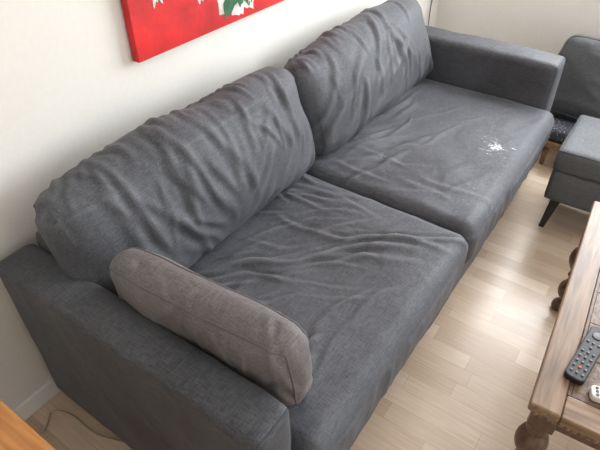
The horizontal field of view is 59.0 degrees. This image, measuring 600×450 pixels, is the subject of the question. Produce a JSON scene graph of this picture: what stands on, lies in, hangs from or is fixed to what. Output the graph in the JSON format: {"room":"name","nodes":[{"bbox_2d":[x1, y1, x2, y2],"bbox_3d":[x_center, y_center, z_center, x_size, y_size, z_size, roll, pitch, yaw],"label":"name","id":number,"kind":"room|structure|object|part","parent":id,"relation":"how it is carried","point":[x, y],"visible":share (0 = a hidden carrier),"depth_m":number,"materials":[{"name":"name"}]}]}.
{"room":"living room","nodes":[
{"label":"living room","id":0,"kind":"room"},
{"bbox_2d":[0,0,438,409],"bbox_3d":[-0.440,-0.804,1.438,0.100,2.500,4.550,24,45,26],"label":"wall","id":1,"kind":"structure","parent":0,"point":[72,86],"depth_m":1.46,"materials":[{"name":"paint"}]},
{"bbox_2d":[12,378,60,420],"bbox_3d":[-0.393,0.151,2.189,0.014,0.070,4.350,24,45,26],"label":"baseboard","id":2,"kind":"structure","parent":1,"relation":"attached to","point":[48,390],"depth_m":1.69,"materials":[{"name":"white wood"}]},
{"bbox_2d":[121,0,283,62],"bbox_3d":[-0.176,-0.994,1.620,0.028,0.680,1.020,24,45,26],"label":"painting","id":3,"kind":"object","parent":1,"relation":"attached to","point":[154,27],"visible":1,"depth_m":1.56,"materials":[{"name":"red paint"}]},
{"bbox_2d":[25,149,595,449],"bbox_3d":[0.993,0.837,1.497,3.600,0.100,4.550,24,45,26],"label":"floor","id":4,"kind":"structure","parent":0,"point":[468,383],"depth_m":1.86,"materials":[{"name":"laminate"}]},
{"bbox_2d":[0,400,55,449],"bbox_3d":[-0.669,0.746,1.055,0.600,0.605,0.502,24,45,26],"label":"side table","id":5,"kind":"object","parent":4,"relation":"on","point":[15,433],"visible":1,"depth_m":1.00,"materials":[{"name":"orange wood"}]},
{"bbox_2d":[37,410,125,443],"bbox_3d":[-0.693,0.644,1.644,0.444,0.008,0.188,-7,40,-9],"label":"power cable","id":6,"kind":"object","parent":4,"relation":"on","point":[54,411],"visible":0.73,"depth_m":1.66,"materials":[{"name":"black plastic"}]},
{"bbox_2d":[0,0,564,449],"bbox_3d":[0.231,-0.170,1.969,0.950,0.846,2.237,24,45,26],"label":"sofa","id":7,"kind":"object","parent":4,"relation":"on","point":[346,189],"visible":0.98,"depth_m":1.56,"materials":[{"name":"fabric"}]},
{"bbox_3d":[-0.116,-0.252,2.182,0.120,0.580,1.950,24,45,26],"label":"frame","id":8,"kind":"part","parent":7,"relation":"part of","materials":[{"name":"fabric"}]},
{"bbox_3d":[-0.401,0.442,1.378,0.884,0.576,0.129,24,45,26],"label":"arm","id":9,"kind":"part","parent":7,"relation":"part of","materials":[{"name":"fabric"}]},
{"bbox_2d":[34,66,314,296],"bbox_3d":[-0.295,-0.153,1.620,0.296,0.427,1.007,24,45,26],"label":"cushion","id":10,"kind":"object","parent":7,"relation":"on","point":[191,186],"depth_m":1.45,"materials":[{"name":"fabric"}]},
{"bbox_2d":[109,247,313,405],"bbox_3d":[-0.207,0.230,1.231,0.537,0.275,0.165,21,44,23],"label":"throw pillow","id":11,"kind":"object","parent":7,"relation":"on","point":[251,338],"visible":0.84,"depth_m":1.11,"materials":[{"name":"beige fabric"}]},
{"bbox_3d":[-0.050,0.599,1.190,0.011,0.553,0.111,24,45,26],"label":"arm seam","id":12,"kind":"part","parent":7,"relation":"part of","materials":[{"name":"grey fabric"}]},
{"bbox_2d":[188,173,467,449],"bbox_3d":[-0.011,0.197,1.643,0.790,0.233,0.928,24,45,26],"label":"seat cushion","id":13,"kind":"object","parent":7,"relation":"on","point":[364,272],"depth_m":1.55,"materials":[{"name":"fabric"}]},
{"bbox_2d":[284,0,432,154],"bbox_3d":[0.283,-0.673,2.265,0.293,0.423,1.016,24,45,26],"label":"cushion","id":14,"kind":"object","parent":7,"relation":"on","point":[360,73],"depth_m":2.09,"materials":[{"name":"fabric"}]},
{"bbox_2d":[306,78,553,263],"bbox_3d":[0.547,-0.312,2.257,0.790,0.233,1.039,24,45,26],"label":"seat cushion","id":15,"kind":"object","parent":7,"relation":"on","point":[451,154],"depth_m":2.06,"materials":[{"name":"fabric"}]},
{"bbox_3d":[0.233,0.043,2.109,0.821,0.255,1.962,24,45,26],"label":"seat","id":16,"kind":"part","parent":7,"relation":"part of","materials":[{"name":"fabric"}]},
{"bbox_3d":[0.796,-0.654,2.689,0.884,0.590,0.173,24,45,26],"label":"arm","id":17,"kind":"part","parent":7,"relation":"part of","materials":[{"name":"fabric"}]},
{"bbox_2d":[514,201,599,449],"bbox_3d":[1.034,0.439,1.545,0.625,0.450,0.918,22,44,24],"label":"coffee table","id":18,"kind":"object","parent":4,"relation":"on","point":[561,405],"visible":1,"depth_m":1.33,"materials":[{"name":"brown wood"}]},
{"bbox_3d":[0.593,0.612,1.411,0.080,0.355,0.080,22,44,24],"label":"turned leg","id":19,"kind":"part","parent":18,"relation":"part of","materials":[{"name":"brown wood"}]},
{"bbox_3d":[0.997,0.184,1.927,0.080,0.355,0.080,22,44,24],"label":"turned leg","id":20,"kind":"part","parent":18,"relation":"part of","materials":[{"name":"brown wood"}]},
{"bbox_3d":[0.811,0.507,1.134,0.475,0.028,0.069,22,44,24],"label":"rail","id":21,"kind":"part","parent":18,"relation":"part of","materials":[{"name":"brown wood"}]},
{"bbox_2d":[563,326,599,384],"bbox_3d":[0.717,0.321,1.320,0.048,0.021,0.200,30,48,31],"label":"remote control","id":22,"kind":"object","parent":18,"relation":"on","point":[584,359],"visible":1,"depth_m":1.30,"materials":[{"name":"grey plastic"}]},
{"bbox_3d":[0.836,0.199,1.506,0.008,0.029,0.778,22,44,24],"label":"trim","id":23,"kind":"part","parent":18,"relation":"part of","materials":[{"name":"brown wood"}]},
{"bbox_3d":[0.835,0.488,1.158,0.467,0.029,0.008,22,44,24],"label":"trim","id":24,"kind":"part","parent":18,"relation":"part of","materials":[{"name":"brown wood"}]},
{"bbox_2d":[589,385,599,402],"bbox_3d":[0.741,0.405,1.224,0.130,0.021,0.036,13,41,15],"label":"remote control","id":25,"kind":"object","parent":18,"relation":"on","point":[594,391],"visible":1,"depth_m":1.23,"materials":[{"name":"white plastic"}]},
{"bbox_2d":[538,115,599,226],"bbox_3d":[1.400,-0.148,2.276,0.588,0.420,0.394,24,45,26],"label":"ottoman","id":26,"kind":"object","parent":4,"relation":"on","point":[574,180],"visible":1,"depth_m":2.20,"materials":[{"name":"fabric"}]},
{"bbox_3d":[1.125,-0.065,2.373,0.053,0.168,0.053,24,45,26],"label":"leg","id":27,"kind":"part","parent":26,"relation":"part of","materials":[{"name":"black paint"}]},
{"bbox_2d":[553,115,599,182],"bbox_3d":[1.400,-0.264,2.180,0.587,0.119,0.394,24,45,26],"label":"cushion","id":28,"kind":"object","parent":26,"relation":"on","point":[577,160],"depth_m":2.17,"materials":[{"name":"fabric"}]},
{"bbox_2d":[539,34,599,163],"bbox_3d":[1.612,-0.609,2.692,0.703,0.599,0.560,24,45,26],"label":"armchair","id":29,"kind":"object","parent":4,"relation":"on","point":[577,94],"visible":0.68,"depth_m":2.63,"materials":[{"name":"grey fabric"}]},
{"bbox_3d":[1.285,-0.377,2.786,0.040,0.120,0.040,24,45,26],"label":"leg","id":30,"kind":"part","parent":29,"relation":"part of","materials":[{"name":"brown wood"}]},
{"bbox_3d":[1.647,-0.461,2.783,0.615,0.035,0.560,24,45,26],"label":"seat frame","id":31,"kind":"part","parent":29,"relation":"part of","materials":[{"name":"brown wood"}]},
{"bbox_2d":[550,34,599,121],"bbox_3d":[1.539,-0.691,2.640,0.569,0.407,0.296,24,45,26],"label":"cushion","id":32,"kind":"object","parent":29,"relation":"on","point":[577,94],"depth_m":2.63,"materials":[{"name":"grey fabric"}]},
{"bbox_2d":[434,0,599,54],"bbox_3d":[2.270,-1.327,2.068,3.400,2.500,0.100,24,45,26],"label":"wall","id":33,"kind":"structure","parent":0,"point":[543,25],"depth_m":3.03,"materials":[{"name":"paint"}]}
]}

